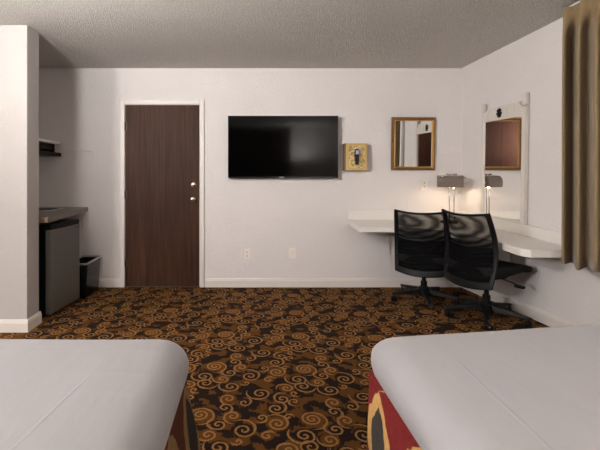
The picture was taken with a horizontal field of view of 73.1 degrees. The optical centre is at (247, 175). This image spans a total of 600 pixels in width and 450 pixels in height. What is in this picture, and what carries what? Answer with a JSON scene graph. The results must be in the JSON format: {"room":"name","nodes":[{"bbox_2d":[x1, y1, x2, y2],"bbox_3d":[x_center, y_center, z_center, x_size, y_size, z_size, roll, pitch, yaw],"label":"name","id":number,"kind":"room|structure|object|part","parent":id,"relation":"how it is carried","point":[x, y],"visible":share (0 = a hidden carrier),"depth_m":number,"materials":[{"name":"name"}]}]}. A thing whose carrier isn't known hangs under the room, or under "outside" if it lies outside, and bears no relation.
{"room":"hotel room","nodes":[
{"label":"hotel room","id":0,"kind":"room"},
{"bbox_2d":[0,25,38,332],"bbox_3d":[-2.320,0.043,3.260,1.160,2.487,0.199,0,0,0],"label":"wall","id":1,"kind":"structure","parent":0,"point":[19,44],"depth_m":3.17,"materials":[{"name":"white paint"}]},
{"bbox_2d":[28,311,41,330],"bbox_3d":[-1.747,1.197,3.275,0.014,0.120,0.199,0,0,0],"label":"baseboard","id":2,"kind":"structure","parent":1,"relation":"attached to","point":[35,320],"depth_m":3.28,"materials":[{"name":"white paint"}]},
{"bbox_2d":[39,68,461,286],"bbox_3d":[-0.021,0.043,4.507,4.999,2.487,0.100,0,0,0],"label":"wall","id":3,"kind":"structure","parent":0,"point":[268,217],"depth_m":4.46,"materials":[{"name":"white paint"}]},
{"bbox_2d":[60,143,92,151],"bbox_3d":[-1.903,-0.320,4.446,0.361,0.100,0.020,0,0,0],"label":"wall ledger","id":4,"kind":"structure","parent":3,"relation":"attached to","point":[63,146],"depth_m":4.44,"materials":[{"name":"white paint"}]},
{"bbox_2d":[98,278,119,286],"bbox_3d":[-1.910,1.197,4.450,1.020,0.120,0.014,0,0,0],"label":"baseboard","id":5,"kind":"structure","parent":3,"relation":"attached to","point":[103,282],"depth_m":4.44,"materials":[{"name":"white paint"}]},
{"bbox_2d":[125,105,198,285],"bbox_3d":[-0.956,0.218,4.425,0.827,2.014,0.104,0,0,0],"label":"door","id":6,"kind":"structure","parent":3,"relation":"in","point":[162,141],"depth_m":4.44,"materials":[{"name":"brown wood"}]},
{"bbox_3d":[-0.610,0.254,4.409,0.066,0.066,0.072,0,0,0],"label":"knob","id":7,"kind":"part","parent":6,"relation":"part of","materials":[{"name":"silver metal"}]},
{"bbox_2d":[120,100,203,286],"bbox_3d":[-0.954,0.196,4.447,0.934,2.082,0.020,0,0,0],"label":"trim","id":8,"kind":"structure","parent":3,"relation":"attached to","point":[123,103],"depth_m":4.44,"materials":[{"name":"white paint"}]},
{"bbox_2d":[125,286,199,286],"bbox_3d":[-0.954,1.231,4.445,0.834,0.012,0.016,0,0,0],"label":"trim","id":9,"kind":"structure","parent":3,"relation":"attached to","point":[125,286],"depth_m":4.44,"materials":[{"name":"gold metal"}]},
{"bbox_2d":[244,249,250,258],"bbox_3d":[-0.011,0.868,4.450,0.078,0.120,0.014,0,0,0],"label":"wall outlet","id":10,"kind":"object","parent":3,"relation":"attached to","point":[247,252],"visible":1,"depth_m":4.45,"materials":[{"name":"white plastic"}]},
{"bbox_2d":[228,116,337,177],"bbox_3d":[0.384,-0.317,4.412,1.205,0.682,0.087,0,0,0],"label":"television","id":11,"kind":"object","parent":3,"relation":"attached to","point":[258,146],"visible":1,"depth_m":4.37,"materials":[{"name":"black plastic"}]},
{"bbox_2d":[289,248,295,258],"bbox_3d":[0.496,0.860,4.449,0.078,0.120,0.015,0,0,0],"label":"blank wall plate","id":12,"kind":"object","parent":3,"relation":"attached to","point":[292,251],"visible":1,"depth_m":4.44,"materials":[{"name":"white plastic"}]},
{"bbox_2d":[205,278,460,286],"bbox_3d":[0.951,1.197,4.450,2.857,0.120,0.014,0,0,0],"label":"baseboard","id":13,"kind":"structure","parent":3,"relation":"attached to","point":[209,282],"depth_m":4.44,"materials":[{"name":"white paint"}]},
{"bbox_2d":[342,143,366,170],"bbox_3d":[1.174,-0.208,4.389,0.244,0.296,0.133,0,0,0],"label":"picture","id":14,"kind":"object","parent":3,"relation":"attached to","point":[354,155],"visible":1,"depth_m":4.36,"materials":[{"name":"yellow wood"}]},
{"bbox_3d":[1.183,-0.208,4.359,0.178,0.245,0.009,0,0,0],"label":"carved panel","id":15,"kind":"part","parent":14,"relation":"part of","materials":[{"name":"gold metal"}]},
{"bbox_2d":[391,117,435,169],"bbox_3d":[1.832,-0.357,4.430,0.485,0.586,0.030,0,2,-1],"label":"wall mirror","id":16,"kind":"object","parent":3,"relation":"attached to","point":[412,138],"visible":1,"depth_m":4.43,"materials":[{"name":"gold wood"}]},
{"bbox_2d":[421,179,427,189],"bbox_3d":[1.961,0.095,4.450,0.078,0.120,0.014,0,0,0],"label":"wall outlet","id":17,"kind":"object","parent":3,"relation":"attached to","point":[424,182],"visible":1,"depth_m":4.45,"materials":[{"name":"white plastic"}]},
{"bbox_2d":[0,287,549,449],"bbox_3d":[-0.261,1.206,1.679,5.479,0.063,5.757,0,0,0],"label":"floor","id":18,"kind":"structure","parent":0,"point":[271,368],"depth_m":3.10,"materials":[{"name":"carpet"}]},
{"bbox_2d":[39,219,79,316],"bbox_3d":[-1.910,0.830,3.723,0.470,0.815,0.480,0,0,6],"label":"mini fridge","id":19,"kind":"object","parent":18,"relation":"on","point":[59,240],"visible":0.62,"depth_m":3.58,"materials":[{"name":"black plastic"}]},
{"bbox_2d":[79,255,100,298],"bbox_3d":[-1.725,1.054,4.210,0.230,0.359,0.420,0,0,0],"label":"wastebasket","id":20,"kind":"object","parent":18,"relation":"on","point":[89,264],"visible":0.73,"depth_m":4.15,"materials":[{"name":"black plastic"}]},
{"bbox_2d":[0,339,201,449],"bbox_3d":[-1.003,0.918,0.514,1.708,0.613,2.299,0,0,0],"label":"bed","id":21,"kind":"object","parent":18,"relation":"on","point":[56,394],"visible":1,"depth_m":1.17,"materials":[{"name":"white fabric"}]},
{"bbox_2d":[391,209,460,309],"bbox_3d":[1.736,0.768,3.882,0.615,0.906,0.613,0,0,32],"label":"office chair","id":22,"kind":"object","parent":18,"relation":"on","point":[420,239],"visible":0.86,"depth_m":3.71,"materials":[{"name":"black fabric"}]},
{"bbox_3d":[1.541,1.120,3.891,0.288,0.054,0.066,0,0,-3],"label":"leg","id":23,"kind":"part","parent":22,"relation":"part of","materials":[{"name":"black plastic"}]},
{"bbox_3d":[1.653,1.120,4.062,0.066,0.054,0.288,0,0,-21],"label":"leg","id":24,"kind":"part","parent":22,"relation":"part of","materials":[{"name":"black plastic"}]},
{"bbox_3d":[1.593,0.624,3.704,0.475,0.617,0.140,0,0,32],"label":"frame","id":25,"kind":"part","parent":22,"relation":"part of","materials":[{"name":"black plastic"}]},
{"bbox_3d":[1.726,0.802,3.917,0.470,0.123,0.480,0,0,32],"label":"seat","id":26,"kind":"part","parent":22,"relation":"part of","materials":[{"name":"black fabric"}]},
{"bbox_3d":[1.601,0.730,3.717,0.405,0.286,0.074,0,0,32],"label":"lumbar panel","id":27,"kind":"part","parent":22,"relation":"part of","materials":[{"name":"black fabric"}]},
{"bbox_3d":[1.590,0.471,3.700,0.403,0.268,0.102,0,0,32],"label":"backrest","id":28,"kind":"part","parent":22,"relation":"part of","materials":[{"name":"black fabric"}]},
{"bbox_3d":[1.670,1.120,3.732,0.066,0.054,0.288,0,0,15],"label":"leg","id":29,"kind":"part","parent":22,"relation":"part of","materials":[{"name":"black plastic"}]},
{"bbox_3d":[1.862,1.120,3.807,0.288,0.054,0.066,0,0,32],"label":"leg","id":30,"kind":"part","parent":22,"relation":"part of","materials":[{"name":"black plastic"}]},
{"bbox_2d":[367,323,599,449],"bbox_3d":[1.229,0.910,0.612,1.550,0.630,2.348,0,0,0],"label":"bed","id":31,"kind":"object","parent":18,"relation":"on","point":[534,388],"visible":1,"depth_m":1.21,"materials":[{"name":"white fabric"}]},
{"bbox_2d":[441,209,532,330],"bbox_3d":[1.998,0.735,3.321,0.618,0.906,0.643,0,0,-21],"label":"office chair","id":32,"kind":"object","parent":18,"relation":"on","point":[472,255],"visible":0.98,"depth_m":3.20,"materials":[{"name":"black fabric"}]},
{"bbox_3d":[1.815,1.088,3.366,0.288,0.054,0.066,0,0,12],"label":"leg","id":33,"kind":"part","parent":32,"relation":"part of","materials":[{"name":"black plastic"}]},
{"bbox_3d":[1.765,0.438,3.246,0.102,0.268,0.403,0,0,-21],"label":"backrest","id":34,"kind":"part","parent":32,"relation":"part of","materials":[{"name":"black fabric"}]},
{"bbox_3d":[1.784,0.697,3.253,0.074,0.286,0.405,0,0,-21],"label":"lumbar panel","id":35,"kind":"part","parent":32,"relation":"part of","materials":[{"name":"black fabric"}]},
{"bbox_3d":[1.770,0.591,3.247,0.140,0.617,0.475,0,0,-21],"label":"frame","id":36,"kind":"part","parent":32,"relation":"part of","materials":[{"name":"black plastic"}]},
{"bbox_3d":[1.967,1.088,3.503,0.066,0.054,0.288,0,0,-6],"label":"leg","id":37,"kind":"part","parent":32,"relation":"part of","materials":[{"name":"black plastic"}]},
{"bbox_3d":[1.898,1.088,3.179,0.066,0.054,0.288,0,0,30],"label":"leg","id":38,"kind":"part","parent":32,"relation":"part of","materials":[{"name":"black plastic"}]},
{"bbox_3d":[2.004,0.770,3.337,0.480,0.123,0.470,0,0,-21],"label":"seat","id":39,"kind":"part","parent":32,"relation":"part of","materials":[{"name":"black fabric"}]},
{"bbox_3d":[2.146,1.088,3.394,0.289,0.054,0.067,0,0,-21],"label":"leg","id":40,"kind":"part","parent":32,"relation":"part of","materials":[{"name":"black plastic"}]},
{"bbox_3d":[2.101,1.088,3.201,0.066,0.054,0.288,0,0,-42],"label":"leg","id":41,"kind":"part","parent":32,"relation":"part of","materials":[{"name":"black plastic"}]},
{"bbox_3d":[2.041,0.833,3.124,0.039,0.041,0.247,0,0,-17],"label":"height lever","id":42,"kind":"part","parent":32,"relation":"part of","materials":[{"name":"black plastic"}]},
{"bbox_2d":[0,0,579,67],"bbox_3d":[-0.261,-1.250,1.679,5.479,0.100,5.757,0,0,0],"label":"ceiling","id":43,"kind":"structure","parent":0,"point":[72,33],"depth_m":3.30,"materials":[{"name":"white paint"}]},
{"bbox_2d":[462,17,599,324],"bbox_3d":[2.439,0.043,1.629,0.120,2.487,5.657,0,0,0],"label":"wall","id":44,"kind":"structure","parent":0,"point":[531,64],"depth_m":3.29,"materials":[{"name":"white paint"}]},
{"bbox_2d":[348,211,560,261],"bbox_3d":[1.737,0.633,3.650,1.280,0.487,1.610,0,0,0],"label":"desk","id":45,"kind":"object","parent":44,"relation":"attached to","point":[519,239],"visible":0.52,"depth_m":3.43,"materials":[{"name":"white laminate"}]},
{"bbox_2d":[437,173,467,212],"bbox_3d":[2.138,0.231,4.196,0.286,0.516,0.170,0,0,25],"label":"desk lamp","id":46,"kind":"object","parent":45,"relation":"on","point":[448,180],"visible":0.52,"depth_m":4.15,"materials":[{"name":"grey fabric"}]},
{"bbox_3d":[2.123,0.055,4.203,0.247,0.123,0.154,0,0,25],"label":"lamp shade","id":47,"kind":"part","parent":46,"relation":"part of","materials":[{"name":"grey fabric"}]},
{"bbox_3d":[2.137,0.221,4.197,0.103,0.496,0.024,0,0,25],"label":"stem","id":48,"kind":"part","parent":46,"relation":"part of","materials":[{"name":"silver metal"}]},
{"bbox_2d":[480,93,528,223],"bbox_3d":[2.340,-0.153,3.686,0.046,1.115,0.618,0,1,-2],"label":"dresser mirror","id":49,"kind":"object","parent":45,"relation":"on","point":[505,128],"visible":0.97,"depth_m":3.63,"materials":[{"name":"white paint"}]},
{"bbox_3d":[2.338,-0.103,3.978,0.034,1.000,0.029,0,1,-2],"label":"post","id":50,"kind":"part","parent":49,"relation":"part of","materials":[{"name":"white paint"}]},
{"bbox_2d":[483,116,521,220],"bbox_3d":[2.343,-0.071,3.695,0.001,0.910,0.542,0,1,-2],"label":"mirror glass","id":51,"kind":"object","parent":49,"relation":"on","point":[502,138],"depth_m":3.68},
{"bbox_3d":[2.348,-0.587,3.683,0.030,0.132,0.538,0,1,-2],"label":"crest rail","id":52,"kind":"part","parent":49,"relation":"part of","materials":[{"name":"white paint"}]},
{"bbox_3d":[2.349,0.393,3.706,0.028,0.022,0.538,0,1,-2],"label":"rail","id":53,"kind":"part","parent":49,"relation":"part of","materials":[{"name":"white paint"}]},
{"bbox_3d":[2.354,-0.089,3.404,0.034,1.000,0.043,0,1,-2],"label":"post","id":54,"kind":"part","parent":49,"relation":"part of","materials":[{"name":"white paint"}]},
{"bbox_2d":[348,211,560,244],"bbox_3d":[1.746,0.458,3.650,1.263,0.137,1.610,0,0,0],"label":"backsplash","id":55,"kind":"structure","parent":44,"relation":"attached to","point":[547,235],"depth_m":3.63,"materials":[{"name":"white laminate"}]},
{"bbox_2d":[461,287,576,326],"bbox_3d":[2.372,1.165,3.071,0.014,0.182,2.743,0,0,0],"label":"baseboard","id":56,"kind":"structure","parent":44,"relation":"attached to","point":[551,320],"depth_m":3.37,"materials":[{"name":"white paint"}]},
{"bbox_3d":[-2.470,0.044,3.909,0.100,2.487,1.097,0,0,0],"label":"wall","id":57,"kind":"structure","parent":0,"visible":0},
{"bbox_2d":[39,143,60,156],"bbox_3d":[-2.241,-0.282,3.963,0.353,0.134,0.927,0,0,0],"label":"rack","id":58,"kind":"object","parent":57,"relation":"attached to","point":[45,150],"visible":0.35,"depth_m":4.27,"materials":[{"name":"black metal"}]},
{"bbox_3d":[-2.265,-0.302,4.413,0.250,0.094,0.023,0,0,0],"label":"panel","id":59,"kind":"part","parent":58,"relation":"part of","materials":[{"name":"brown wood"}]},
{"bbox_2d":[39,138,60,144],"bbox_3d":[-2.252,-0.321,3.913,0.335,0.115,1.085,0,0,0],"label":"wall shelf","id":60,"kind":"object","parent":57,"relation":"attached to","point":[41,141],"visible":0.26,"depth_m":4.22,"materials":[{"name":"white laminate"}]},
{"bbox_2d":[39,207,87,225],"bbox_3d":[-2.050,0.451,3.910,0.739,0.212,1.090,0,0,0],"label":"countertop","id":61,"kind":"structure","parent":57,"relation":"attached to","point":[44,216],"depth_m":3.89,"materials":[{"name":"white laminate"}]},
{"bbox_2d":[39,208,63,210],"bbox_3d":[-2.120,0.341,4.100,0.370,0.008,0.360,0,0,0],"label":"sink","id":62,"kind":"object","parent":61,"relation":"in","point":[40,209],"visible":0.6,"depth_m":4.10,"materials":[{"name":"silver metal"}]},
{"bbox_2d":[39,208,58,209],"bbox_3d":[-2.120,0.343,4.100,0.310,0.001,0.300,0,0,0],"label":"basin","id":63,"kind":"object","parent":62,"relation":"in","point":[39,208],"depth_m":4.22,"materials":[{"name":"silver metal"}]},
{"bbox_3d":[2.306,-1.167,1.636,0.143,0.032,2.372,0,0,0],"label":"rail","id":64,"kind":"object","parent":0,"visible":0},
{"bbox_2d":[561,0,599,272],"bbox_3d":[2.251,-0.268,1.676,0.228,1.760,2.306,0,0,0],"label":"window curtain","id":65,"kind":"object","parent":64,"relation":"hanging from","point":[580,229],"visible":1,"depth_m":2.62,"materials":[{"name":"beige fabric"}]}
]}

